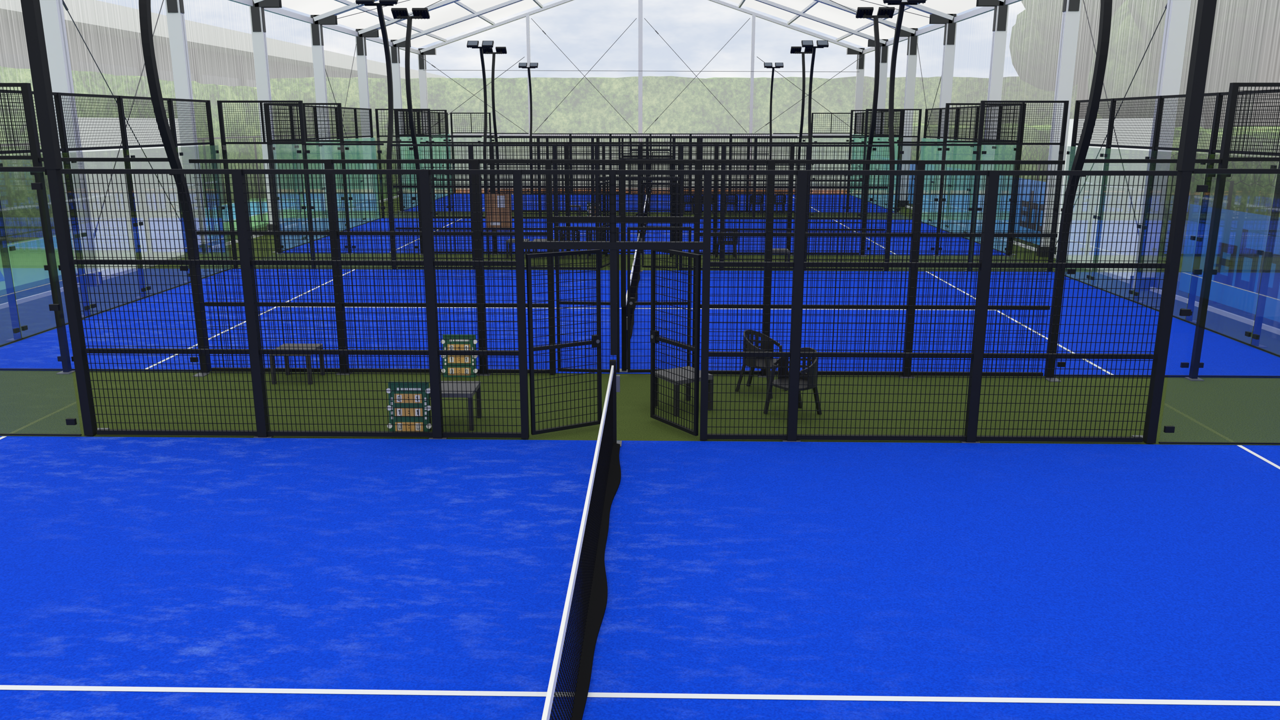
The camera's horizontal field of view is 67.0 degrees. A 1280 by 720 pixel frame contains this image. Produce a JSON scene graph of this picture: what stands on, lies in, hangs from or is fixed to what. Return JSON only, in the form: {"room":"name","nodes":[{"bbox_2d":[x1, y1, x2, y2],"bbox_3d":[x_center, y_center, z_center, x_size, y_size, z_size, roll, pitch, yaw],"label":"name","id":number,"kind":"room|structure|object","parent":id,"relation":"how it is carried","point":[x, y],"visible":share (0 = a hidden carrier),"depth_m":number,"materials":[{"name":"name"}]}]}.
{"room":"indoor padel court","nodes":[
{"label":"indoor padel court","id":0,"kind":"room"},
{"bbox_2d":[0,0,419,309],"bbox_3d":[-12.289,-5.136,20.491,0.160,7.180,64.200,0,14,1],"label":"wall","id":1,"kind":"structure","parent":0,"point":[159,152],"depth_m":23.93,"materials":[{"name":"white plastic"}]},
{"bbox_2d":[252,0,1004,52],"bbox_3d":[-0.643,-10.415,18.950,23.450,4.077,64.520,0,14,1],"label":"ceiling","id":2,"kind":"structure","parent":0,"point":[836,18],"depth_m":44.00,"materials":[{"name":"white fabric"}]},
{"bbox_2d":[0,189,1279,445],"bbox_3d":[-0.649,-1.526,21.124,23.450,0.120,64.200,0,14,1],"label":"floor","id":3,"kind":"structure","parent":0,"point":[1213,409],"depth_m":12.52,"materials":[{"name":"green carpet"}]},
{"bbox_2d":[20,0,109,435],"bbox_3d":[-6.288,-2.232,10.325,0.940,6.375,0.479,0,14,1],"label":"floodlight pole","id":4,"kind":"object","parent":3,"relation":"on","point":[31,11],"visible":0.92,"depth_m":10.39,"materials":[{"name":"black metal"}]},
{"bbox_2d":[39,0,103,286],"bbox_3d":[-11.904,-5.193,20.469,0.990,7.300,0.260,0,14,1],"label":"column","id":5,"kind":"structure","parent":3,"relation":"on","point":[52,11],"depth_m":20.27,"materials":[{"name":"white metal"}]},
{"bbox_2d":[138,0,210,377],"bbox_3d":[-6.233,-2.865,12.913,0.940,6.375,0.842,0,14,1],"label":"floodlight pole","id":6,"kind":"object","parent":3,"relation":"on","point":[144,7],"visible":0.8,"depth_m":12.81,"materials":[{"name":"black metal"}]},
{"bbox_2d":[164,0,211,254],"bbox_3d":[-11.792,-6.464,25.665,0.990,7.300,0.260,0,14,1],"label":"column","id":7,"kind":"structure","parent":3,"relation":"on","point":[175,10],"depth_m":25.41,"materials":[{"name":"white metal"}]},
{"bbox_2d":[249,0,284,231],"bbox_3d":[-11.681,-7.734,30.861,0.990,7.300,0.260,0,14,1],"label":"column","id":8,"kind":"structure","parent":3,"relation":"on","point":[257,12],"depth_m":30.40,"materials":[{"name":"white metal"}]},
{"bbox_2d":[269,343,325,384],"bbox_3d":[-4.767,0.051,13.464,0.550,0.450,0.550,0,14,1],"label":"side table","id":9,"kind":"object","parent":3,"relation":"on","point":[286,345],"visible":0.6,"depth_m":13.40,"materials":[{"name":"grey"}]},
{"bbox_2d":[309,14,337,217],"bbox_3d":[-11.569,-9.005,36.056,0.990,7.300,0.260,0,14,1],"label":"column","id":10,"kind":"structure","parent":3,"relation":"on","point":[316,32],"depth_m":35.59,"materials":[{"name":"white metal"}]},
{"bbox_2d":[354,28,379,205],"bbox_3d":[-11.457,-10.276,41.252,0.990,7.300,0.260,0,14,1],"label":"column","id":11,"kind":"structure","parent":3,"relation":"on","point":[360,40],"depth_m":40.87,"materials":[{"name":"white metal"}]},
{"bbox_2d":[355,0,398,269],"bbox_3d":[-6.013,-5.370,23.155,0.940,6.375,0.842,0,14,1],"label":"floodlight pole","id":12,"kind":"object","parent":3,"relation":"on","point":[381,3],"visible":0.87,"depth_m":23.15,"materials":[{"name":"black metal"}]},
{"bbox_2d":[389,39,410,196],"bbox_3d":[-11.346,-11.547,46.448,0.990,7.300,0.260,0,14,1],"label":"column","id":13,"kind":"structure","parent":3,"relation":"on","point":[394,49],"depth_m":45.95,"materials":[{"name":"white metal"}]},
{"bbox_2d":[391,7,429,254],"bbox_3d":[-5.961,-5.953,25.538,0.940,6.375,0.842,0,14,1],"label":"floodlight pole","id":14,"kind":"object","parent":3,"relation":"on","point":[397,13],"visible":0.82,"depth_m":24.98,"materials":[{"name":"black metal"}]},
{"bbox_2d":[417,48,436,169],"bbox_3d":[-11.234,-12.818,51.643,0.990,7.300,0.260,0,14,1],"label":"column","id":15,"kind":"structure","parent":3,"relation":"on","point":[422,62],"depth_m":51.13,"materials":[{"name":"white metal"}]},
{"bbox_2d":[429,381,481,430],"bbox_3d":[-2.209,0.538,11.479,0.550,0.450,0.550,0,14,1],"label":"side table","id":16,"kind":"object","parent":3,"relation":"on","point":[445,384],"visible":0.54,"depth_m":11.31,"materials":[{"name":"grey"}]},
{"bbox_2d":[466,40,493,216],"bbox_3d":[-5.741,-8.458,35.780,0.940,6.375,0.842,0,14,1],"label":"floodlight pole","id":17,"kind":"object","parent":3,"relation":"on","point":[472,44],"visible":0.8,"depth_m":35.51,"materials":[{"name":"black metal"}]},
{"bbox_2d":[482,46,506,192],"bbox_3d":[-5.690,-9.041,38.163,0.940,6.375,0.842,0,14,1],"label":"floodlight pole","id":18,"kind":"object","parent":3,"relation":"on","point":[499,50],"visible":0.7,"depth_m":37.61,"materials":[{"name":"black metal"}]},
{"bbox_2d":[484,193,512,266],"bbox_3d":[-3.436,-3.134,23.597,0.620,1.820,0.250,0,14,1],"label":"notice board","id":19,"kind":"object","parent":3,"relation":"on","point":[497,216],"visible":0.54,"depth_m":23.46,"materials":[{"name":"brown wood"}]},
{"bbox_2d":[506,239,529,257],"bbox_3d":[-3.269,-2.994,25.919,0.550,0.450,0.550,0,14,1],"label":"side table","id":20,"kind":"object","parent":3,"relation":"on","point":[524,239],"visible":0.17,"depth_m":25.72,"materials":[{"name":"grey"}]},
{"bbox_2d":[518,62,538,193],"bbox_3d":[-5.470,-11.546,48.405,0.940,6.375,0.842,0,14,1],"label":"floodlight pole","id":21,"kind":"object","parent":3,"relation":"on","point":[521,65],"visible":0.77,"depth_m":48.08,"materials":[{"name":"black metal"}]},
{"bbox_2d":[532,239,554,253],"bbox_3d":[-2.570,-2.990,25.904,0.550,0.450,0.550,0,14,1],"label":"side table","id":22,"kind":"object","parent":3,"relation":"on","point":[534,239],"visible":0.1,"depth_m":25.91,"materials":[{"name":"grey"}]},
{"bbox_2d":[560,230,579,258],"bbox_3d":[-1.871,-3.141,25.775,0.539,0.814,0.574,0,14,1],"label":"plastic chair","id":23,"kind":"object","parent":3,"relation":"on","point":[560,230],"visible":0.3,"depth_m":25.55,"materials":[{"name":"black plastic"}]},
{"bbox_2d":[569,205,581,216],"bbox_3d":[-2.537,-5.640,36.737,0.550,0.450,0.550,0,14,1],"label":"side table","id":24,"kind":"object","parent":3,"relation":"on","point":[571,206],"visible":0.37,"depth_m":36.47,"materials":[{"name":"grey"}]},
{"bbox_2d":[587,202,599,216],"bbox_3d":[-1.744,-5.623,36.370,0.512,0.603,0.133,0,14,1],"label":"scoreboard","id":25,"kind":"object","parent":3,"relation":"on","point":[590,202],"visible":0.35,"depth_m":36.35,"materials":[{"name":"green"}]},
{"bbox_2d":[585,230,608,258],"bbox_3d":[-1.176,-3.138,25.761,0.539,0.814,0.574,3,14,11],"label":"plastic chair","id":26,"kind":"object","parent":3,"relation":"on","point":[588,233],"visible":0.27,"depth_m":25.57,"materials":[{"name":"black plastic"}]},
{"bbox_2d":[0,436,1279,719],"bbox_3d":[-0.397,2.093,6.044,19.992,0.003,9.992,0,14,1],"label":"court","id":27,"kind":"object","parent":3,"relation":"on","point":[141,578],"visible":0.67,"depth_m":7.59,"materials":[{"name":"blue carpet"}]},
{"bbox_2d":[541,359,621,719],"bbox_3d":[-0.379,1.624,5.929,0.216,0.960,9.900,0,14,1],"label":"net","id":28,"kind":"object","parent":27,"relation":"on","point":[604,480],"visible":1,"depth_m":6.76,"materials":[{"name":"black fabric"}]},
{"bbox_2d":[0,166,1279,443],"bbox_3d":[-0.396,0.158,5.570,20.460,4.000,10.400,0,14,1],"label":"mesh fence","id":29,"kind":"object","parent":27,"relation":"on","point":[247,262],"visible":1,"depth_m":10.53,"materials":[{"name":"black metal"}]},
{"bbox_2d":[386,381,431,431],"bbox_3d":[-2.657,0.551,11.123,0.512,0.603,0.123,0,14,1],"label":"scoreboard","id":30,"kind":"object","parent":29,"relation":"attached to","point":[392,384],"visible":0.73,"depth_m":11.10,"materials":[{"name":"green"}]},
{"bbox_2d":[526,249,701,436],"bbox_3d":[-0.281,-0.228,11.040,1.896,2.050,0.743,0,14,1],"label":"gate","id":31,"kind":"object","parent":29,"relation":"attached to","point":[655,338],"visible":0.99,"depth_m":10.94,"materials":[{"name":"black metal"}]},
{"bbox_2d":[0,182,1279,444],"bbox_3d":[-0.398,0.651,5.690,20.055,2.956,10.055,0,14,1],"label":"glass enclosure","id":32,"kind":"object","parent":27,"relation":"on","point":[1200,188],"visible":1,"depth_m":10.75,"materials":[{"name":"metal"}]},
{"bbox_2d":[0,268,1279,377],"bbox_3d":[-0.126,-0.995,18.669,19.992,0.003,9.992,0,14,1],"label":"court","id":33,"kind":"object","parent":3,"relation":"on","point":[1221,355],"visible":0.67,"depth_m":16.86,"materials":[{"name":"blue carpet"}]},
{"bbox_2d":[619,231,642,372],"bbox_3d":[-0.126,-1.464,18.554,0.180,0.960,9.900,0,14,1],"label":"net","id":34,"kind":"object","parent":33,"relation":"on","point":[624,368],"visible":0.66,"depth_m":16.20,"materials":[{"name":"black fabric"}]},
{"bbox_2d":[0,82,1279,381],"bbox_3d":[-0.125,-2.930,18.195,20.460,4.000,10.400,0,14,1],"label":"mesh fence","id":35,"kind":"object","parent":33,"relation":"on","point":[27,93],"visible":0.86,"depth_m":13.62,"materials":[{"name":"black metal"}]},
{"bbox_2d":[440,334,477,377],"bbox_3d":[-2.543,-0.057,13.613,0.512,0.603,0.133,0,14,1],"label":"scoreboard","id":36,"kind":"object","parent":35,"relation":"attached to","point":[447,336],"visible":0.73,"depth_m":13.60,"materials":[{"name":"green"}]},
{"bbox_2d":[555,226,691,373],"bbox_3d":[-0.232,-0.823,13.472,1.872,2.050,0.115,0,14,1],"label":"gate","id":37,"kind":"object","parent":35,"relation":"attached to","point":[631,302],"visible":0.7,"depth_m":13.47,"materials":[{"name":"black metal"}]},
{"bbox_2d":[599,180,678,268],"bbox_3d":[-0.019,-3.331,23.727,1.893,2.050,0.875,0,14,1],"label":"gate","id":38,"kind":"object","parent":35,"relation":"attached to","point":[607,224],"visible":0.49,"depth_m":23.41,"materials":[{"name":"black metal"}]},
{"bbox_2d":[0,145,1279,377],"bbox_3d":[-0.127,-2.436,18.315,20.055,2.956,10.055,0,14,1],"label":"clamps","id":39,"kind":"object","parent":33,"relation":"on","point":[1196,272],"visible":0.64,"depth_m":15.65,"materials":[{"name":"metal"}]},
{"bbox_2d":[282,218,1005,255],"bbox_3d":[0.145,-4.083,31.294,19.992,0.003,9.992,0,14,1],"label":"court","id":40,"kind":"object","parent":3,"relation":"on","point":[382,219],"visible":0.2,"depth_m":29.70,"materials":[{"name":"blue"}]},
{"bbox_2d":[272,137,1016,255],"bbox_3d":[0.145,-5.524,30.940,20.055,2.956,10.055,0,14,1],"label":"glass enclosure","id":41,"kind":"object","parent":40,"relation":"on","point":[294,146],"visible":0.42,"depth_m":26.59,"materials":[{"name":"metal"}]},
{"bbox_2d":[263,102,1026,256],"bbox_3d":[0.147,-6.019,30.820,20.460,4.000,10.400,0,14,1],"label":"mesh fence","id":42,"kind":"object","parent":40,"relation":"on","point":[338,110],"visible":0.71,"depth_m":26.32,"materials":[{"name":"black metal"}]},
{"bbox_2d":[607,176,677,257],"bbox_3d":[0.041,-3.819,25.721,1.891,2.050,0.890,0,14,1],"label":"gate","id":43,"kind":"object","parent":42,"relation":"attached to","point":[674,181],"visible":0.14,"depth_m":25.92,"materials":[{"name":"black metal"}]},
{"bbox_2d":[625,164,672,216],"bbox_3d":[0.253,-6.338,36.023,1.876,2.050,0.196,0,14,1],"label":"gate","id":44,"kind":"object","parent":42,"relation":"attached to","point":[668,191],"visible":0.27,"depth_m":36.02,"materials":[{"name":"black metal"}]},
{"bbox_2d":[640,193,648,253],"bbox_3d":[0.146,-4.552,31.179,0.180,0.960,9.900,0,14,1],"label":"net","id":45,"kind":"object","parent":40,"relation":"on","point":[644,206],"visible":0.19,"depth_m":31.47,"materials":[{"name":"black fabric"}]},
{"bbox_2d":[404,193,893,212],"bbox_3d":[0.417,-7.171,43.919,19.992,0.003,9.992,0,14,1],"label":"court","id":46,"kind":"object","parent":3,"relation":"on","point":[464,198],"visible":0.15,"depth_m":42.90,"materials":[{"name":"blue"}]},
{"bbox_2d":[394,109,904,213],"bbox_3d":[0.418,-9.106,43.445,20.460,4.000,10.400,0,14,1],"label":"mesh fence","id":47,"kind":"object","parent":46,"relation":"on","point":[434,115],"visible":0.49,"depth_m":40.90,"materials":[{"name":"black metal"}]},
{"bbox_2d":[625,164,670,211],"bbox_3d":[0.312,-6.999,38.725,1.872,2.050,0.110,0,14,1],"label":"gate","id":48,"kind":"object","parent":47,"relation":"attached to","point":[636,167],"visible":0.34,"depth_m":38.79,"materials":[{"name":"black metal"}]},
{"bbox_2d":[632,152,669,193],"bbox_3d":[0.526,-9.427,48.648,1.874,2.050,0.200,0,14,1],"label":"gate","id":49,"kind":"object","parent":47,"relation":"attached to","point":[632,152],"visible":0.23,"depth_m":48.57,"materials":[{"name":"black metal"}]},
{"bbox_2d":[646,180,651,211],"bbox_3d":[0.417,-7.640,43.804,0.180,0.960,9.900,0,14,1],"label":"net","id":50,"kind":"object","parent":46,"relation":"on","point":[651,180],"visible":0.18,"depth_m":39.13,"materials":[{"name":"black fabric"}]},
{"bbox_2d":[400,133,901,212],"bbox_3d":[0.416,-8.612,43.565,20.055,2.956,10.055,0,14,1],"label":"glass enclosure","id":51,"kind":"object","parent":46,"relation":"on","point":[420,138],"visible":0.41,"depth_m":39.23,"materials":[{"name":"glass"}]},
{"bbox_2d":[654,366,713,416],"bbox_3d":[0.535,0.385,12.114,0.550,0.450,0.550,-8,16,-30],"label":"side table","id":52,"kind":"object","parent":3,"relation":"on","point":[710,380],"visible":0.56,"depth_m":12.01,"materials":[{"name":"grey"}]},
{"bbox_2d":[683,195,694,213],"bbox_3d":[1.897,-6.186,38.232,0.539,0.814,0.574,0,14,1],"label":"plastic chair","id":53,"kind":"object","parent":3,"relation":"on","point":[692,196],"visible":0.22,"depth_m":38.04,"materials":[{"name":"black plastic"}]},
{"bbox_2d":[702,194,713,214],"bbox_3d":[2.700,-6.182,38.216,0.539,0.814,0.574,-1,14,-6],"label":"plastic chair","id":54,"kind":"object","parent":3,"relation":"on","point":[702,197],"visible":0.18,"depth_m":38.03,"materials":[{"name":"black plastic"}]},
{"bbox_2d":[715,230,738,258],"bbox_3d":[2.330,-3.094,25.593,0.539,0.814,0.574,-2,14,-9],"label":"plastic chair","id":55,"kind":"object","parent":3,"relation":"on","point":[718,238],"visible":0.21,"depth_m":25.44,"materials":[{"name":"black plastic"}]},
{"bbox_2d":[724,194,737,214],"bbox_3d":[3.594,-6.177,38.198,0.539,0.814,0.574,2,14,8],"label":"plastic chair","id":56,"kind":"object","parent":3,"relation":"on","point":[728,197],"visible":0.23,"depth_m":37.99,"materials":[{"name":"black plastic"}]},
{"bbox_2d":[749,194,762,214],"bbox_3d":[4.596,-6.171,38.178,0.539,0.814,0.574,0,14,1],"label":"plastic chair","id":57,"kind":"object","parent":3,"relation":"on","point":[752,195],"visible":0.24,"depth_m":37.98,"materials":[{"name":"black plastic"}]},
{"bbox_2d":[735,329,787,399],"bbox_3d":[1.609,0.029,12.821,0.574,0.814,0.539,9,16,32],"label":"plastic chair","id":58,"kind":"object","parent":3,"relation":"on","point":[748,334],"visible":0.63,"depth_m":12.85,"materials":[{"name":"black plastic"}]},
{"bbox_2d":[763,62,783,159],"bbox_3d":[6.527,-11.479,48.163,0.940,6.375,0.842,0,14,1],"label":"floodlight pole","id":59,"kind":"object","parent":3,"relation":"on","point":[767,65],"visible":0.73,"depth_m":47.81,"materials":[{"name":"black metal"}]},
{"bbox_2d":[774,194,786,214],"bbox_3d":[5.499,-6.166,38.160,0.539,0.814,0.574,-1,14,-5],"label":"plastic chair","id":60,"kind":"object","parent":3,"relation":"on","point":[775,195],"visible":0.29,"depth_m":37.96,"materials":[{"name":"black plastic"}]},
{"bbox_2d":[772,248,789,267],"bbox_3d":[3.389,-2.506,23.939,0.550,0.450,0.550,0,14,1],"label":"side table","id":61,"kind":"object","parent":3,"relation":"on","point":[787,256],"visible":0.14,"depth_m":23.65,"materials":[{"name":"grey"}]},
{"bbox_2d":[763,347,821,414],"bbox_3d":[1.900,0.280,11.796,0.574,0.814,0.539,-10,17,-35],"label":"plastic chair","id":62,"kind":"object","parent":3,"relation":"on","point":[778,360],"visible":0.56,"depth_m":11.85,"materials":[{"name":"black plastic"}]},
{"bbox_2d":[790,46,812,169],"bbox_3d":[6.307,-8.974,37.922,0.940,6.375,0.842,0,14,1],"label":"floodlight pole","id":63,"kind":"object","parent":3,"relation":"on","point":[794,49],"visible":0.73,"depth_m":37.36,"materials":[{"name":"black metal"}]},
{"bbox_2d":[801,40,828,217],"bbox_3d":[6.256,-8.391,35.538,0.940,6.375,0.842,0,14,1],"label":"floodlight pole","id":64,"kind":"object","parent":3,"relation":"on","point":[806,43],"visible":0.79,"depth_m":35.11,"materials":[{"name":"black metal"}]},
{"bbox_2d":[846,47,865,190],"bbox_3d":[11.281,-12.693,51.190,0.990,7.300,0.260,0,14,1],"label":"column","id":65,"kind":"structure","parent":3,"relation":"on","point":[860,62],"depth_m":50.68,"materials":[{"name":"white metal"}]},
{"bbox_2d":[855,6,894,255],"bbox_3d":[6.036,-5.886,25.297,0.940,6.375,0.842,0,14,1],"label":"floodlight pole","id":66,"kind":"object","parent":3,"relation":"on","point":[862,12],"visible":0.79,"depth_m":24.75,"materials":[{"name":"black metal"}]},
{"bbox_2d":[867,39,888,197],"bbox_3d":[11.169,-11.422,45.995,0.990,7.300,0.260,0,14,1],"label":"column","id":67,"kind":"structure","parent":3,"relation":"on","point":[883,48],"depth_m":45.52,"materials":[{"name":"white metal"}]},
{"bbox_2d":[881,0,926,270],"bbox_3d":[5.985,-5.303,22.913,0.940,6.375,0.842,0,14,1],"label":"floodlight pole","id":68,"kind":"object","parent":3,"relation":"on","point":[902,4],"visible":0.81,"depth_m":22.91,"materials":[{"name":"black metal"}]},
{"bbox_2d":[894,28,918,207],"bbox_3d":[11.058,-10.151,40.799,0.990,7.300,0.260,0,14,1],"label":"column","id":69,"kind":"structure","parent":3,"relation":"on","point":[913,40],"depth_m":40.44,"materials":[{"name":"white metal"}]},
{"bbox_2d":[929,13,957,219],"bbox_3d":[10.946,-8.880,35.603,0.990,7.300,0.260,0,14,1],"label":"column","id":70,"kind":"structure","parent":3,"relation":"on","point":[950,31],"depth_m":35.09,"materials":[{"name":"white metal"}]},
{"bbox_2d":[975,0,1009,232],"bbox_3d":[10.835,-7.609,30.407,0.990,7.300,0.260,0,14,1],"label":"column","id":71,"kind":"structure","parent":3,"relation":"on","point":[1001,10],"depth_m":29.92,"materials":[{"name":"white metal"}]},
{"bbox_2d":[1036,0,1081,256],"bbox_3d":[10.723,-6.339,25.212,0.990,7.300,0.260,0,14,1],"label":"column","id":72,"kind":"structure","parent":3,"relation":"on","point":[1071,9],"depth_m":24.92,"materials":[{"name":"white metal"}]},
{"bbox_2d":[1043,0,1112,382],"bbox_3d":[5.765,-2.798,12.672,0.940,6.375,0.842,0,14,1],"label":"floodlight pole","id":73,"kind":"object","parent":3,"relation":"on","point":[1106,5],"visible":0.84,"depth_m":12.58,"materials":[{"name":"black metal"}]},
{"bbox_2d":[1128,0,1191,290],"bbox_3d":[10.611,-5.068,20.016,0.990,7.300,0.260,0,14,1],"label":"column","id":74,"kind":"structure","parent":3,"relation":"on","point":[1177,11],"depth_m":19.84,"materials":[{"name":"white metal"}]},
{"bbox_2d":[1131,0,1216,443],"bbox_3d":[5.709,-2.165,10.084,0.940,6.375,0.479,0,14,1],"label":"floodlight pole","id":75,"kind":"object","parent":3,"relation":"on","point":[1206,9],"visible":0.92,"depth_m":10.16,"materials":[{"name":"black metal"}]},
{"bbox_2d":[420,0,862,190],"bbox_3d":[0.022,-14.481,50.877,23.450,10.910,0.228,0,14,1],"label":"steel frame","id":76,"kind":"structure","parent":0,"point":[640,70],"depth_m":50.84,"materials":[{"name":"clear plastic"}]},
{"bbox_2d":[856,0,1279,334],"bbox_3d":[10.996,-5.007,20.023,0.160,7.180,64.200,0,14,1],"label":"wall","id":77,"kind":"structure","parent":0,"point":[1093,152],"depth_m":23.23,"materials":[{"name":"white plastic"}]},
{"label":"outside","id":78,"kind":"structure","parent":0,"visible":0},
{"bbox_2d":[96,0,1025,78],"bbox_3d":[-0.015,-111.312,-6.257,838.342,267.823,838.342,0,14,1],"label":"sky","id":79,"kind":"structure","parent":78,"point":[584,31],"depth_m":406.68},
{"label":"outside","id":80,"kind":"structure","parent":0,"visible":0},
{"bbox_2d":[0,186,1279,328],"bbox_3d":[0.750,-10.804,59.498,320.000,0.070,280.000,0,14,1],"label":"ground","id":81,"kind":"structure","parent":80,"point":[35,290],"depth_m":22.12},
{"bbox_2d":[0,63,317,243],"bbox_3d":[-20.457,-8.912,40.172,2.836,5.453,32.837,0,14,1],"label":"hedge","id":82,"kind":"object","parent":81,"relation":"on","point":[20,204],"visible":0.41,"depth_m":37.24,"materials":[{"name":"green plant"}]},
{"bbox_2d":[0,133,359,295],"bbox_3d":[-16.419,-3.085,21.102,5.300,3.160,53.040,0,14,1],"label":"court","id":83,"kind":"object","parent":81,"relation":"on","point":[29,259],"visible":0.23,"depth_m":27.73,"materials":[{"name":"green"}]},
{"bbox_2d":[0,0,445,87],"bbox_3d":[-52.729,-21.517,82.997,53.000,9.550,91.500,0,14,1],"label":"building","id":84,"kind":"structure","parent":81,"relation":"on","point":[217,74],"depth_m":56.25,"materials":[{"name":"grey"}]},
{"bbox_2d":[327,108,339,211],"bbox_3d":[-12.768,-9.221,39.315,0.400,6.410,1.299,0,14,1],"label":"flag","id":85,"kind":"object","parent":81,"relation":"on","point":[338,208],"visible":0.06,"depth_m":39.95,"materials":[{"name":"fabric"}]},
{"bbox_2d":[269,76,1102,187],"bbox_3d":[3.988,-13.446,57.092,50.846,6.251,3.929,0,14,1],"label":"hedge","id":86,"kind":"object","parent":81,"relation":"on","point":[695,110],"visible":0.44,"depth_m":55.15,"materials":[{"name":"green plant"}]},
{"bbox_2d":[1009,0,1099,118],"bbox_3d":[22.772,-15.317,48.614,7.678,13.938,8.905,3,14,11],"label":"curtain","id":87,"kind":"object","parent":81,"relation":"on","point":[1035,77],"visible":0.28,"depth_m":48.48,"materials":[{"name":"white fabric"}]},
{"bbox_2d":[874,122,1279,281],"bbox_3d":[13.757,-3.805,23.108,2.512,3.681,66.937,0,14,1],"label":"hedge","id":88,"kind":"object","parent":81,"relation":"on","point":[1254,199],"visible":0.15,"depth_m":22.66,"materials":[{"name":"green plant"}]},
{"bbox_2d":[880,137,1279,322],"bbox_3d":[11.585,-3.033,20.990,0.576,2.926,58.035,0,14,1],"label":"glass wall","id":89,"kind":"structure","parent":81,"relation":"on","point":[1236,283],"depth_m":19.00,"materials":[{"name":"blue"}]},
{"bbox_2d":[1046,0,1125,30],"bbox_3d":[21.886,-14.757,43.641,7.990,15.211,8.391,0,14,1],"label":"curtain","id":90,"kind":"object","parent":81,"relation":"on","point":[1118,2],"visible":0.2,"depth_m":42.24,"materials":[{"name":"white fabric"}]},
{"bbox_2d":[1087,0,1256,126],"bbox_3d":[23.387,-11.819,38.496,9.142,11.950,8.623,-11,18,-39],"label":"curtain","id":91,"kind":"object","parent":81,"relation":"on","point":[1217,81],"visible":0.18,"depth_m":37.49,"materials":[{"name":"white fabric"}]},
{"bbox_2d":[1200,115,1204,127],"bbox_3d":[39.161,-14.390,53.677,13.200,9.750,29.200,0,14,1],"label":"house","id":92,"kind":"structure","parent":81,"relation":"on","point":[1201,116],"depth_m":56.99,"materials":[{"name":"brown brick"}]},
{"bbox_2d":[1127,0,1279,129],"bbox_3d":[21.080,-11.892,32.138,10.059,15.111,10.163,0,14,1],"label":"curtain","id":93,"kind":"object","parent":81,"relation":"on","point":[1254,58],"visible":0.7,"depth_m":32.42,"materials":[{"name":"white fabric"}]}
]}

